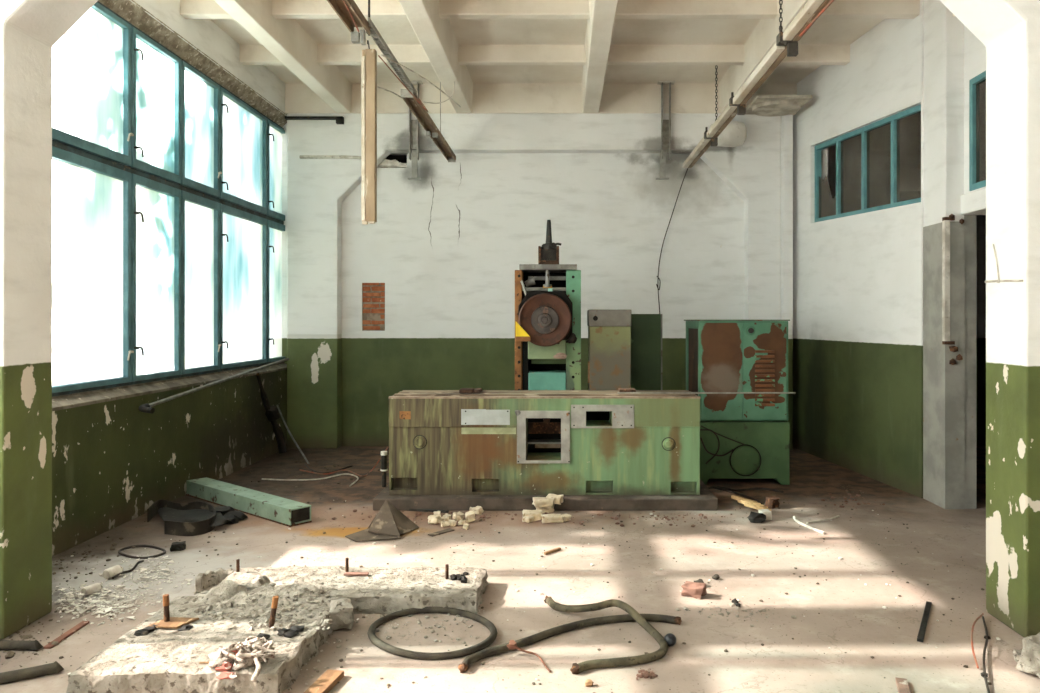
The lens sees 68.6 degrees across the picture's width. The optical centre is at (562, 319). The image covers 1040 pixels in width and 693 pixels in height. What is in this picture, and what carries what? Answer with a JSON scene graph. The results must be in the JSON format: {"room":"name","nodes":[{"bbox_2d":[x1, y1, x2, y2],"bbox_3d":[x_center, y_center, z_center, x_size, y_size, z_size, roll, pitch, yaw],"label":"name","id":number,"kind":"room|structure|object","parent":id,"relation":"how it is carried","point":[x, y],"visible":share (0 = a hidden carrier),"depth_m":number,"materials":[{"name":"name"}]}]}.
{"room":"metal workshop","nodes":[
{"label":"metal workshop","id":0,"kind":"room"},
{"bbox_2d":[52,0,286,555],"bbox_3d":[-3.835,-0.827,3.785,0.230,5.100,13.970,0,0,0],"label":"wall","id":1,"kind":"structure","parent":0,"point":[112,460],"depth_m":7.08,"materials":[{"name":"paint"}]},
{"bbox_2d":[52,1,284,396],"bbox_3d":[-3.818,-1.022,7.475,0.143,3.190,5.950,0,0,0],"label":"window","id":2,"kind":"structure","parent":1,"relation":"in","point":[168,219],"depth_m":7.10,"materials":[{"name":"glass"}]},
{"bbox_2d":[52,362,286,410],"bbox_3d":[-3.828,0.618,7.475,0.245,0.090,5.950,0,0,0],"label":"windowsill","id":3,"kind":"structure","parent":1,"relation":"attached to","point":[61,402],"depth_m":6.82,"materials":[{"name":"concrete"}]},
{"bbox_2d":[98,0,286,126],"bbox_3d":[-3.774,-2.688,7.475,0.128,0.148,5.950,0,0,0],"label":"trim","id":4,"kind":"structure","parent":1,"relation":"attached to","point":[137,16],"depth_m":7.69,"materials":[{"name":"concrete"}]},
{"bbox_2d":[139,358,288,413],"bbox_3d":[-3.593,0.653,8.298,0.156,0.301,3.606,0,0,0],"label":"pipe","id":5,"kind":"object","parent":1,"relation":"attached to","point":[146,408],"visible":1,"depth_m":7.49,"materials":[{"name":"metal"}]},
{"bbox_2d":[256,372,286,453],"bbox_3d":[-3.625,1.154,9.382,0.171,1.036,0.423,0,0,33],"label":"rag","id":6,"kind":"object","parent":1,"relation":"hanging from","point":[272,413],"visible":1,"depth_m":9.40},
{"bbox_2d":[285,116,343,123],"bbox_3d":[-3.315,-2.662,10.134,0.770,0.090,0.069,0,0,0],"label":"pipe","id":7,"kind":"structure","parent":1,"relation":"attached to","point":[339,119],"depth_m":10.10,"materials":[{"name":"metal"}]},
{"bbox_2d":[0,446,1039,692],"bbox_3d":[1.325,1.823,3.750,10.550,0.200,13.900,0,0,0],"label":"floor","id":8,"kind":"structure","parent":0,"point":[685,668],"depth_m":4.95,"materials":[{"name":"concrete"}]},
{"bbox_2d":[0,640,42,650],"bbox_3d":[-2.913,1.697,3.971,0.372,0.057,0.062,0,0,0],"label":"pipe","id":9,"kind":"object","parent":8,"relation":"on","point":[32,645],"visible":1,"depth_m":3.95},
{"bbox_2d":[0,661,63,683],"bbox_3d":[-2.619,1.695,3.621,0.405,0.062,0.061,0,0,-32],"label":"pipe","id":10,"kind":"object","parent":8,"relation":"on","point":[51,668],"visible":1,"depth_m":3.64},
{"bbox_2d":[43,621,88,648],"bbox_3d":[-2.707,1.717,4.151,0.040,0.012,0.342,0,0,-2],"label":"wood strip","id":11,"kind":"object","parent":8,"relation":"on","point":[82,624],"visible":1,"depth_m":4.15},
{"bbox_2d":[81,583,102,595],"bbox_3d":[-2.958,1.693,4.780,0.060,0.059,0.113,0,0,22],"label":"tube","id":12,"kind":"object","parent":8,"relation":"on","point":[88,590],"visible":1,"depth_m":4.75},
{"bbox_2d":[103,565,122,578],"bbox_3d":[-3.013,1.688,5.096,0.070,0.069,0.123,0,0,14],"label":"tube","id":13,"kind":"object","parent":8,"relation":"on","point":[108,573],"visible":0.98,"depth_m":5.05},
{"bbox_2d":[52,556,192,624],"bbox_3d":[-2.827,1.710,4.842,0.817,0.027,1.310,0,0,-40],"label":"chips","id":14,"kind":"object","parent":8,"relation":"on","point":[100,600],"visible":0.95,"depth_m":4.69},
{"bbox_2d":[112,560,143,578],"bbox_3d":[-2.964,1.703,5.194,0.037,0.035,0.356,0,0,2],"label":"wire","id":15,"kind":"object","parent":8,"relation":"on","point":[141,561],"visible":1,"depth_m":5.18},
{"bbox_2d":[118,545,165,558],"bbox_3d":[-3.115,1.714,5.623,0.414,0.026,0.249,0,0,26],"label":"ring","id":16,"kind":"object","parent":8,"relation":"on","point":[150,546],"visible":0.99,"depth_m":5.57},
{"bbox_2d":[170,541,185,551],"bbox_3d":[-2.884,1.694,5.692,0.103,0.056,0.081,0,0,-15],"label":"block","id":17,"kind":"object","parent":8,"relation":"on","point":[176,546],"visible":1,"depth_m":5.67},
{"bbox_2d":[147,499,215,535],"bbox_3d":[-3.238,1.668,6.483,0.455,0.110,1.022,0,0,-43],"label":"belt","id":18,"kind":"object","parent":8,"relation":"on","point":[177,528],"visible":0.81,"depth_m":6.17,"materials":[{"name":"rubber"}]},
{"bbox_2d":[157,507,226,526],"bbox_3d":[-3.183,1.666,6.498,0.466,0.051,0.932,0,0,-32],"label":"rubber mat","id":19,"kind":"object","parent":8,"relation":"on","point":[166,513],"visible":0.66,"depth_m":6.41,"materials":[{"name":"rubber"}]},
{"bbox_2d":[66,594,343,692],"bbox_3d":[-1.764,1.581,3.924,1.006,0.284,1.002,0,0,0],"label":"foundation slab","id":20,"kind":"object","parent":8,"relation":"on","point":[167,659],"visible":0.89,"depth_m":3.67,"materials":[{"name":"concrete"}]},
{"bbox_2d":[134,624,304,639],"bbox_3d":[-1.758,1.593,3.883,0.842,0.035,0.161,0,0,2],"label":"lump","id":21,"kind":"object","parent":20,"relation":"on","point":[294,630],"visible":0.93,"depth_m":3.87,"materials":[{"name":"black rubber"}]},
{"bbox_2d":[208,636,274,681],"bbox_3d":[-1.485,1.561,3.506,0.308,0.133,0.282,0,0,0],"label":"rag","id":22,"kind":"object","parent":20,"relation":"on","point":[245,654],"visible":1,"depth_m":3.48,"materials":[{"name":"fabric"}]},
{"bbox_2d":[195,568,234,593],"bbox_3d":[-2.254,1.671,4.901,0.245,0.103,0.112,0,0,-42],"label":"fragment","id":23,"kind":"object","parent":8,"relation":"on","point":[209,578],"visible":0.79,"depth_m":4.91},
{"bbox_2d":[203,580,247,603],"bbox_3d":[-1.961,1.622,4.417,0.223,0.198,0.370,0,0,42],"label":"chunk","id":24,"kind":"object","parent":8,"relation":"on","point":[227,589],"visible":0.38,"depth_m":4.39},
{"bbox_2d":[210,506,247,523],"bbox_3d":[-2.919,1.674,6.569,0.433,0.095,0.258,0,0,35],"label":"rag","id":25,"kind":"object","parent":8,"relation":"on","point":[232,516],"visible":0.78,"depth_m":6.51,"materials":[{"name":"black fabric"}]},
{"bbox_2d":[186,477,311,526],"bbox_3d":[-2.925,1.651,6.979,1.840,0.145,0.206,0,0,39],"label":"beam","id":26,"kind":"structure","parent":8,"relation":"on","point":[283,511],"depth_m":6.79,"materials":[{"name":"metal"}]},
{"bbox_2d":[190,582,332,630],"bbox_3d":[-1.709,1.667,4.243,0.851,0.217,0.844,0,0,-14],"label":"rubble","id":27,"kind":"object","parent":8,"relation":"on","point":[286,591],"visible":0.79,"depth_m":4.29,"materials":[{"name":"concrete"}]},
{"bbox_2d":[276,405,309,463],"bbox_3d":[-3.376,1.413,9.462,0.038,0.639,1.009,0,0,-42],"label":"rod","id":28,"kind":"object","parent":8,"relation":"on","point":[293,439],"visible":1,"depth_m":9.43,"materials":[{"name":"metal"}]},
{"bbox_2d":[262,473,358,486],"bbox_3d":[-2.634,1.711,8.250,1.108,0.014,0.526,0,0,18],"label":"wire","id":29,"kind":"object","parent":8,"relation":"on","point":[343,473],"visible":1,"depth_m":8.14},
{"bbox_2d":[304,669,343,692],"bbox_3d":[-1.127,1.708,3.509,0.085,0.030,0.343,0,0,10],"label":"plank","id":30,"kind":"object","parent":8,"relation":"on","point":[329,679],"visible":1,"depth_m":3.56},
{"bbox_2d":[305,464,351,472],"bbox_3d":[-2.816,1.711,8.747,0.620,0.014,0.459,0,0,12],"label":"wire","id":31,"kind":"object","parent":8,"relation":"on","point":[305,464],"visible":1,"depth_m":8.66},
{"bbox_2d":[329,598,353,629],"bbox_3d":[-1.237,1.640,4.236,0.138,0.155,0.150,0,0,-16],"label":"concrete block","id":32,"kind":"object","parent":8,"relation":"on","point":[341,610],"visible":0.88,"depth_m":4.19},
{"bbox_2d":[300,447,388,476],"bbox_3d":[-2.486,1.583,8.506,1.038,0.312,0.357,0,0,0],"label":"wire","id":33,"kind":"object","parent":8,"relation":"on","point":[387,447],"visible":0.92,"depth_m":8.56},
{"bbox_2d":[211,557,488,614],"bbox_3d":[-1.309,1.624,4.719,1.661,0.198,0.568,0,0,0],"label":"foundation slab","id":34,"kind":"object","parent":8,"relation":"on","point":[371,590],"visible":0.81,"depth_m":4.66,"materials":[{"name":"concrete"}]},
{"bbox_2d":[239,575,275,589],"bbox_3d":[-1.855,1.613,4.581,0.236,0.128,0.165,0,0,0],"label":"lump","id":35,"kind":"object","parent":34,"relation":"on","point":[261,580],"visible":0.41,"depth_m":4.58,"materials":[{"name":"concrete"}]},
{"bbox_2d":[450,572,468,582],"bbox_3d":[-0.649,1.607,4.745,0.118,0.039,0.175,0,0,0],"label":"crumbs","id":36,"kind":"object","parent":34,"relation":"on","point":[462,577],"visible":1,"depth_m":4.72,"materials":[{"name":"concrete"}]},
{"bbox_2d":[345,500,418,541],"bbox_3d":[-1.447,1.613,6.102,0.432,0.222,0.518,0,0,21],"label":"sheet","id":37,"kind":"object","parent":8,"relation":"on","point":[389,523],"visible":1,"depth_m":6.09,"materials":[{"name":"metal"}]},
{"bbox_2d":[380,451,387,486],"bbox_3d":[-1.731,1.442,7.350,0.070,0.345,0.068,0,0,0],"label":"post","id":38,"kind":"object","parent":8,"relation":"on","point":[383,469],"visible":1,"depth_m":7.33,"materials":[{"name":"metal"}]},
{"bbox_2d":[406,509,448,512],"bbox_3d":[-1.234,1.713,6.838,0.429,0.020,0.035,0,0,14],"label":"bar","id":39,"kind":"object","parent":8,"relation":"on","point":[419,510],"visible":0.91,"depth_m":6.82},
{"bbox_2d":[0,450,861,666],"bbox_3d":[-0.329,1.714,6.902,6.663,0.032,6.268,0,0,0],"label":"dirt","id":40,"kind":"object","parent":8,"relation":"on","point":[10,654],"visible":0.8,"depth_m":5.53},
{"bbox_2d":[367,606,496,659],"bbox_3d":[-0.714,1.704,4.159,0.716,0.046,0.642,0,0,0],"label":"ring","id":41,"kind":"object","parent":8,"relation":"on","point":[373,638],"visible":0.99,"depth_m":4.04,"materials":[{"name":"rubber"}]},
{"bbox_2d":[428,515,440,523],"bbox_3d":[-1.088,1.685,6.419,0.112,0.077,0.095,0,0,18],"label":"crumb","id":42,"kind":"object","parent":8,"relation":"on","point":[434,519],"visible":1,"depth_m":6.40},
{"bbox_2d":[428,528,453,536],"bbox_3d":[-0.986,1.718,6.149,0.060,0.010,0.229,0,0,41],"label":"scrap","id":43,"kind":"object","parent":8,"relation":"on","point":[449,529],"visible":1,"depth_m":6.13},
{"bbox_2d":[441,521,449,526],"bbox_3d":[-0.982,1.698,6.327,0.069,0.049,0.058,0,0,-22],"label":"crumb","id":44,"kind":"object","parent":8,"relation":"on","point":[446,523],"visible":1,"depth_m":6.31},
{"bbox_2d":[443,513,450,520],"bbox_3d":[-0.992,1.694,6.516,0.064,0.058,0.079,0,0,11],"label":"crumb","id":45,"kind":"object","parent":8,"relation":"on","point":[447,516],"visible":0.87,"depth_m":6.49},
{"bbox_2d":[449,519,456,526],"bbox_3d":[-0.928,1.696,6.358,0.061,0.054,0.078,0,0,-32],"label":"crumb","id":46,"kind":"object","parent":8,"relation":"on","point":[452,522],"visible":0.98,"depth_m":6.33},
{"bbox_2d":[452,511,463,520],"bbox_3d":[-0.906,1.688,6.549,0.091,0.069,0.075,0,0,-41],"label":"crumb","id":47,"kind":"object","parent":8,"relation":"on","point":[457,516],"visible":0.98,"depth_m":6.53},
{"bbox_2d":[463,523,468,529],"bbox_3d":[-0.798,1.700,6.262,0.053,0.046,0.063,0,0,0],"label":"crumb","id":48,"kind":"object","parent":8,"relation":"on","point":[465,525],"visible":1,"depth_m":6.24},
{"bbox_2d":[465,510,474,522],"bbox_3d":[-0.792,1.679,6.485,0.090,0.087,0.118,0,0,-6],"label":"crumb","id":49,"kind":"object","parent":8,"relation":"on","point":[470,515],"visible":0.99,"depth_m":6.44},
{"bbox_2d":[473,506,483,514],"bbox_3d":[-0.757,1.690,6.747,0.082,0.067,0.072,0,0,39],"label":"crumb","id":50,"kind":"object","parent":8,"relation":"on","point":[478,509],"visible":0.94,"depth_m":6.73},
{"bbox_2d":[38,496,991,692],"bbox_3d":[-0.347,1.718,5.353,6.509,0.019,4.107,0,0,0],"label":"debris","id":51,"kind":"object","parent":8,"relation":"on","point":[761,600],"depth_m":5.00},
{"bbox_2d":[38,500,1000,680],"bbox_3d":[-0.347,1.717,5.353,6.482,0.022,4.034,0,0,0],"label":"crumbs","id":52,"kind":"object","parent":8,"relation":"on","point":[395,546],"visible":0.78,"depth_m":4.94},
{"bbox_2d":[0,0,1039,638],"bbox_3d":[-0.030,-0.523,4.287,7.380,4.492,0.395,0,0,0],"label":"frame","id":53,"kind":"object","parent":8,"relation":"on","point":[1009,30],"visible":0.91,"depth_m":4.23,"materials":[{"name":"paint"}]},
{"bbox_2d":[984,244,1022,282],"bbox_3d":[2.481,-0.322,4.290,0.021,0.232,0.360,0,0,0],"label":"cable","id":54,"kind":"object","parent":53,"relation":"attached to","point":[998,280],"visible":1,"depth_m":4.33,"materials":[{"name":"plastic"}]},
{"bbox_2d":[522,516,533,522],"bbox_3d":[-0.298,1.700,6.483,0.080,0.046,0.089,0,0,26],"label":"block","id":55,"kind":"object","parent":8,"relation":"on","point":[527,519],"visible":1,"depth_m":6.46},
{"bbox_2d":[522,510,541,520],"bbox_3d":[-0.261,1.688,6.581,0.184,0.068,0.140,0,0,0],"label":"block","id":56,"kind":"object","parent":8,"relation":"on","point":[537,514],"visible":0.84,"depth_m":6.52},
{"bbox_2d":[388,220,700,494],"bbox_3d":[-0.168,0.282,7.600,2.868,2.663,1.301,0,0,0],"label":"machine","id":57,"kind":"object","parent":8,"relation":"on","point":[546,435],"visible":1,"depth_m":7.00,"materials":[{"name":"green paint"}]},
{"bbox_2d":[527,439,560,443],"bbox_3d":[-0.180,1.167,7.305,0.322,0.014,0.210,0,0,0],"label":"shelf","id":58,"kind":"object","parent":57,"relation":"attached to","point":[529,441],"depth_m":7.26,"materials":[{"name":"metal"}]},
{"bbox_2d":[617,392,795,393],"bbox_3d":[1.356,0.690,7.185,1.683,0.016,0.016,0,0,0],"label":"rod","id":59,"kind":"object","parent":57,"relation":"on","point":[617,392],"visible":1,"depth_m":7.18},
{"bbox_2d":[536,504,553,512],"bbox_3d":[-0.162,1.683,6.819,0.171,0.080,0.143,0,0,0],"label":"block","id":60,"kind":"object","parent":8,"relation":"on","point":[549,509],"visible":0.54,"depth_m":6.76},
{"bbox_2d":[532,497,553,507],"bbox_3d":[-0.177,1.618,6.763,0.195,0.074,0.132,0,0,-18],"label":"block","id":61,"kind":"object","parent":60,"relation":"on","point":[538,502],"visible":1,"depth_m":6.71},
{"bbox_2d":[546,494,562,504],"bbox_3d":[-0.079,1.611,6.830,0.155,0.073,0.137,0,0,12],"label":"block","id":62,"kind":"object","parent":60,"relation":"on","point":[558,499],"visible":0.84,"depth_m":6.78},
{"bbox_2d":[373,479,717,510],"bbox_3d":[-0.160,1.669,7.570,3.120,0.108,1.420,0,0,0],"label":"plinth","id":63,"kind":"object","parent":8,"relation":"on","point":[706,501],"visible":0.44,"depth_m":6.86,"materials":[{"name":"concrete"}]},
{"bbox_2d":[298,602,795,691],"bbox_3d":[0.010,1.716,4.171,2.727,0.025,0.941,0,0,-8],"label":"rubble","id":64,"kind":"object","parent":8,"relation":"on","point":[732,604],"visible":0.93,"depth_m":4.32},
{"bbox_2d":[541,514,563,522],"bbox_3d":[-0.092,1.692,6.484,0.194,0.061,0.123,0,0,-11],"label":"block","id":65,"kind":"object","parent":8,"relation":"on","point":[546,518],"visible":1,"depth_m":6.44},
{"bbox_2d":[544,547,560,554],"bbox_3d":[-0.077,1.713,5.633,0.022,0.020,0.163,0,0,42],"label":"stick","id":66,"kind":"object","parent":8,"relation":"on","point":[558,548],"visible":1,"depth_m":5.62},
{"bbox_2d":[562,514,570,521],"bbox_3d":[0.026,1.694,6.514,0.079,0.055,0.069,0,0,-33],"label":"block","id":67,"kind":"object","parent":8,"relation":"on","point":[567,517],"visible":0.89,"depth_m":6.49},
{"bbox_2d":[458,614,681,672],"bbox_3d":[0.035,1.705,4.102,1.327,0.050,0.252,0,0,-27],"label":"hose","id":68,"kind":"object","parent":8,"relation":"on","point":[503,648],"visible":0.93,"depth_m":4.16,"materials":[{"name":"rubber"}]},
{"bbox_2d":[507,640,550,672],"bbox_3d":[-0.147,1.686,3.843,0.309,0.072,0.099,0,0,41],"label":"twine","id":69,"kind":"object","parent":68,"relation":"attached to","point":[512,644],"visible":1,"depth_m":3.89,"materials":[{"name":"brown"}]},
{"bbox_2d":[585,679,593,686],"bbox_3d":[0.123,1.708,3.579,0.043,0.029,0.037,0,0,0],"label":"pebble","id":70,"kind":"object","parent":8,"relation":"on","point":[588,683],"visible":1,"depth_m":3.57,"materials":[{"name":"brown"}]},
{"bbox_2d":[544,595,667,673],"bbox_3d":[0.233,1.674,4.204,0.558,0.108,0.980,0,0,-9],"label":"hose","id":71,"kind":"object","parent":8,"relation":"on","point":[576,668],"visible":1,"depth_m":4.05,"materials":[{"name":"rubber"}]},
{"bbox_2d":[332,490,884,526],"bbox_3d":[0.551,1.714,6.778,5.108,0.032,1.091,0,0,-8],"label":"rubble","id":72,"kind":"object","parent":8,"relation":"on","point":[700,515],"visible":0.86,"depth_m":6.67,"materials":[{"name":"brick"}]},
{"bbox_2d":[587,310,630,389],"bbox_3d":[0.475,0.753,7.945,0.444,1.721,0.420,0,0,0],"label":"case","id":73,"kind":"object","parent":8,"relation":"on","point":[609,331],"visible":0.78,"depth_m":7.75,"materials":[{"name":"green paint"}]},
{"bbox_2d":[630,314,661,389],"bbox_3d":[0.903,0.829,8.420,0.364,1.788,0.260,0,0,0],"label":"case","id":74,"kind":"object","parent":8,"relation":"on","point":[646,329],"visible":0.26,"depth_m":8.30,"materials":[{"name":"metal"}]},
{"bbox_2d":[636,668,657,679],"bbox_3d":[0.398,1.716,3.689,0.116,0.019,0.100,0,0,-12],"label":"grit","id":75,"kind":"object","parent":8,"relation":"on","point":[645,674],"visible":1,"depth_m":3.67,"materials":[{"name":"stone"}]},
{"bbox_2d":[664,633,675,645],"bbox_3d":[0.567,1.690,4.017,0.066,0.066,0.066,0,0,0],"label":"ball","id":76,"kind":"object","parent":8,"relation":"on","point":[670,638],"visible":0.97,"depth_m":3.99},
{"bbox_2d":[681,581,706,598],"bbox_3d":[0.818,1.683,4.744,0.149,0.078,0.100,0,0,28],"label":"brick","id":77,"kind":"object","parent":8,"relation":"on","point":[693,589],"visible":1,"depth_m":4.72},
{"bbox_2d":[711,574,719,579],"bbox_3d":[1.013,1.705,5.050,0.049,0.036,0.046,0,0,-16],"label":"pebble","id":78,"kind":"object","parent":8,"relation":"on","point":[715,576],"visible":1,"depth_m":5.04,"materials":[{"name":"grey"}]},
{"bbox_2d":[684,320,789,484],"bbox_3d":[1.891,0.859,8.380,0.968,1.727,0.960,0,0,0],"label":"tall cabinet","id":79,"kind":"object","parent":8,"relation":"on","point":[722,355],"visible":0.93,"depth_m":7.95,"materials":[{"name":"metal"}]},
{"bbox_2d":[700,429,719,463],"bbox_3d":[1.528,1.319,7.910,0.208,0.366,0.013,0,0,0],"label":"cable","id":80,"kind":"object","parent":79,"relation":"attached to","point":[700,429],"visible":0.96,"depth_m":7.91,"materials":[{"name":"rubber"}]},
{"bbox_2d":[700,438,733,455],"bbox_3d":[1.604,1.323,7.922,0.354,0.198,0.015,0,0,0],"label":"cable","id":81,"kind":"object","parent":79,"relation":"attached to","point":[700,438],"visible":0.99,"depth_m":7.92,"materials":[{"name":"rubber"}]},
{"bbox_2d":[701,426,744,444],"bbox_3d":[1.663,1.201,7.915,0.462,0.208,0.011,0,0,0],"label":"cable","id":82,"kind":"object","parent":79,"relation":"attached to","point":[701,426],"visible":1,"depth_m":7.91,"materials":[{"name":"rubber"}]},
{"bbox_2d":[713,486,761,503],"bbox_3d":[1.714,1.711,7.439,0.088,0.024,0.793,0,0,-24],"label":"cable","id":83,"kind":"object","parent":8,"relation":"on","point":[714,487],"visible":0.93,"depth_m":7.49,"materials":[{"name":"rubber"}]},
{"bbox_2d":[708,486,783,492],"bbox_3d":[1.812,1.711,7.683,0.792,0.024,0.173,0,0,7],"label":"cable","id":84,"kind":"object","parent":8,"relation":"on","point":[711,487],"visible":0.81,"depth_m":7.68,"materials":[{"name":"rubber"}]},
{"bbox_2d":[734,496,760,503],"bbox_3d":[1.708,1.680,7.041,0.252,0.058,0.032,0,0,40],"label":"stake","id":85,"kind":"object","parent":8,"relation":"on","point":[735,497],"visible":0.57,"depth_m":7.07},
{"bbox_2d":[741,500,767,507],"bbox_3d":[1.734,1.680,6.896,0.252,0.058,0.032,0,0,40],"label":"stake","id":86,"kind":"object","parent":8,"relation":"on","point":[742,501],"visible":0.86,"depth_m":6.92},
{"bbox_2d":[747,511,765,522],"bbox_3d":[1.652,1.680,6.482,0.159,0.088,0.118,0,0,0],"label":"lump","id":87,"kind":"object","parent":8,"relation":"on","point":[754,517],"visible":1,"depth_m":6.44,"materials":[{"name":"stone"}]},
{"bbox_2d":[744,502,770,510],"bbox_3d":[1.747,1.684,6.827,0.251,0.050,0.032,0,0,40],"label":"stake","id":88,"kind":"object","parent":8,"relation":"on","point":[746,504],"visible":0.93,"depth_m":6.83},
{"bbox_2d":[758,509,771,520],"bbox_3d":[1.740,1.679,6.547,0.096,0.087,0.076,0,0,-12],"label":"block","id":89,"kind":"object","parent":8,"relation":"on","point":[767,512],"visible":0.7,"depth_m":6.52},
{"bbox_2d":[765,496,779,508],"bbox_3d":[1.916,1.671,6.966,0.116,0.103,0.098,0,0,-40],"label":"lump","id":90,"kind":"object","parent":8,"relation":"on","point":[772,502],"visible":0.95,"depth_m":6.94,"materials":[{"name":"metal"}]},
{"bbox_2d":[793,516,824,533],"bbox_3d":[2.029,1.702,6.316,0.048,0.042,0.446,0,0,-15],"label":"strip","id":91,"kind":"object","parent":8,"relation":"on","point":[794,517],"visible":1,"depth_m":6.28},
{"bbox_2d":[806,515,839,523],"bbox_3d":[2.243,1.708,6.502,0.407,0.026,0.055,0,0,-31],"label":"strip","id":92,"kind":"object","parent":8,"relation":"on","point":[838,515],"visible":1,"depth_m":6.48,"materials":[{"name":"white metal"}]},
{"bbox_2d":[895,677,910,692],"bbox_3d":[1.582,1.713,3.532,0.050,0.020,0.180,0,0,17],"label":"chip","id":93,"kind":"object","parent":8,"relation":"on","point":[902,684],"visible":1,"depth_m":3.54,"materials":[{"name":"brick"}]},
{"bbox_2d":[917,601,931,641],"bbox_3d":[2.065,1.716,4.339,0.030,0.015,0.626,0,0,30],"label":"metal strip","id":94,"kind":"object","parent":8,"relation":"on","point":[922,630],"visible":1,"depth_m":4.29,"materials":[{"name":"metal"}]},
{"bbox_2d":[923,0,975,508],"bbox_3d":[3.619,-0.827,7.121,0.302,5.100,0.498,0,0,0],"label":"pier","id":95,"kind":"object","parent":8,"relation":"on","point":[949,236],"visible":0.98,"depth_m":6.93,"materials":[{"name":"grey paint"}]},
{"bbox_2d":[971,613,983,668],"bbox_3d":[2.228,1.668,4.090,0.044,0.098,0.795,0,0,30],"label":"wire","id":96,"kind":"object","parent":8,"relation":"on","point":[982,614],"visible":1,"depth_m":3.87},
{"bbox_2d":[981,616,990,692],"bbox_3d":[2.181,1.709,3.918,0.045,0.037,1.048,0,0,29],"label":"wire","id":97,"kind":"object","parent":8,"relation":"on","point":[984,674],"visible":1,"depth_m":3.83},
{"bbox_2d":[1013,649,1021,662],"bbox_3d":[2.309,1.689,3.806,0.095,0.064,0.074,0,0,0],"label":"lump","id":98,"kind":"object","parent":8,"relation":"on","point":[1016,653],"visible":0.42,"depth_m":3.81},
{"bbox_2d":[1015,632,1039,677],"bbox_3d":[2.335,1.626,3.679,0.200,0.192,0.192,0,0,-22],"label":"lump","id":99,"kind":"object","parent":8,"relation":"on","point":[1029,661],"visible":1,"depth_m":3.67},
{"bbox_2d":[180,0,955,114],"bbox_3d":[-0.025,-3.072,3.785,7.850,0.610,13.970,0,0,0],"label":"ceiling","id":100,"kind":"structure","parent":0,"point":[500,56],"depth_m":8.64,"materials":[{"name":"paint"}]},
{"bbox_2d":[327,0,460,224],"bbox_3d":[-1.282,-1.965,6.380,0.606,2.423,7.560,0,0,0],"label":"lighting","id":101,"kind":"object","parent":100,"relation":"hanging from","point":[348,11],"depth_m":5.97,"materials":[{"name":"metal"}]},
{"bbox_2d":[683,0,833,167],"bbox_3d":[1.655,-2.556,6.370,0.140,1.219,7.540,0,0,0],"label":"lighting trunking","id":102,"kind":"object","parent":100,"relation":"hanging from","point":[786,44],"visible":1,"depth_m":6.17,"materials":[{"name":"metal"}]},
{"bbox_2d":[656,168,687,313],"bbox_3d":[1.480,-0.862,10.284,0.441,2.401,0.046,0,0,0],"label":"wire","id":103,"kind":"object","parent":102,"relation":"hanging from","point":[658,284],"visible":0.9,"depth_m":10.29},
{"bbox_2d":[282,112,985,445],"bbox_3d":[1.325,-0.827,10.562,10.550,5.100,0.416,0,0,0],"label":"wall","id":104,"kind":"structure","parent":0,"point":[428,287],"depth_m":10.37,"materials":[{"name":"paint"}]},
{"bbox_2d":[287,113,780,448],"bbox_3d":[-0.390,-0.523,10.280,6.620,4.492,0.220,0,0,0],"label":"frame","id":105,"kind":"object","parent":104,"relation":"attached to","point":[317,189],"visible":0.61,"depth_m":10.17,"materials":[{"name":"paint"}]},
{"bbox_2d":[299,155,360,158],"bbox_3d":[-3.031,-2.170,10.150,0.962,0.057,0.044,0,0,0],"label":"trim","id":106,"kind":"structure","parent":105,"relation":"attached to","point":[300,156],"depth_m":10.13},
{"bbox_2d":[408,81,422,179],"bbox_3d":[-1.984,-2.519,10.103,0.220,1.285,0.126,0,0,0],"label":"bracket","id":107,"kind":"object","parent":105,"relation":"attached to","point":[413,124],"visible":0.89,"depth_m":10.11,"materials":[{"name":"metal"}]},
{"bbox_2d":[656,81,674,179],"bbox_3d":[1.361,-2.519,10.103,0.240,1.285,0.126,0,0,0],"label":"bracket","id":108,"kind":"object","parent":105,"relation":"attached to","point":[665,124],"visible":1,"depth_m":10.11,"materials":[{"name":"metal"}]},
{"bbox_2d":[710,121,746,146],"bbox_3d":[2.180,-2.457,10.040,0.460,0.340,0.340,0,0,0],"label":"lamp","id":109,"kind":"object","parent":105,"relation":"attached to","point":[734,134],"visible":0.77,"depth_m":9.90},
{"bbox_2d":[781,115,792,449],"bbox_3d":[2.982,-0.627,10.225,0.125,4.700,0.330,0,0,0],"label":"trim","id":110,"kind":"structure","parent":104,"relation":"attached to","point":[786,120],"depth_m":10.06,"materials":[{"name":"paint"}]},
{"bbox_2d":[793,0,923,497],"bbox_3d":[3.395,-0.827,8.875,0.218,5.100,3.098,0,0,-7],"label":"wall","id":111,"kind":"structure","parent":0,"point":[858,278],"depth_m":8.48,"materials":[{"name":"paint"}]},
{"bbox_2d":[745,95,811,116],"bbox_3d":[2.715,-2.715,9.675,0.670,0.075,0.750,0,0,0],"label":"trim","id":112,"kind":"structure","parent":111,"relation":"attached to","point":[762,105],"depth_m":9.52,"materials":[{"name":"paint"}]},
{"bbox_2d":[815,104,920,221],"bbox_3d":[3.408,-1.687,8.560,0.070,1.090,2.424,0,0,-7],"label":"window","id":113,"kind":"structure","parent":111,"relation":"in","point":[894,120],"depth_m":8.53,"materials":[{"name":"teal paint"}]},
{"bbox_2d":[964,25,985,193],"bbox_3d":[3.780,-0.827,5.705,0.240,5.100,2.490,0,0,0],"label":"wall","id":114,"kind":"structure","parent":0,"point":[974,49],"depth_m":6.85,"materials":[{"name":"paint"}]},
{"bbox_2d":[961,188,985,214],"bbox_3d":[3.775,-1.047,6.014,0.310,0.180,1.828,0,0,0],"label":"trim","id":115,"kind":"structure","parent":114,"relation":"attached to","point":[972,203],"depth_m":6.72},
{"bbox_2d":[969,71,985,190],"bbox_3d":[3.685,-1.657,6.015,0.070,1.000,1.630,0,0,0],"label":"window","id":116,"kind":"structure","parent":114,"relation":"in","point":[974,83],"depth_m":6.78,"materials":[{"name":"teal paint"}]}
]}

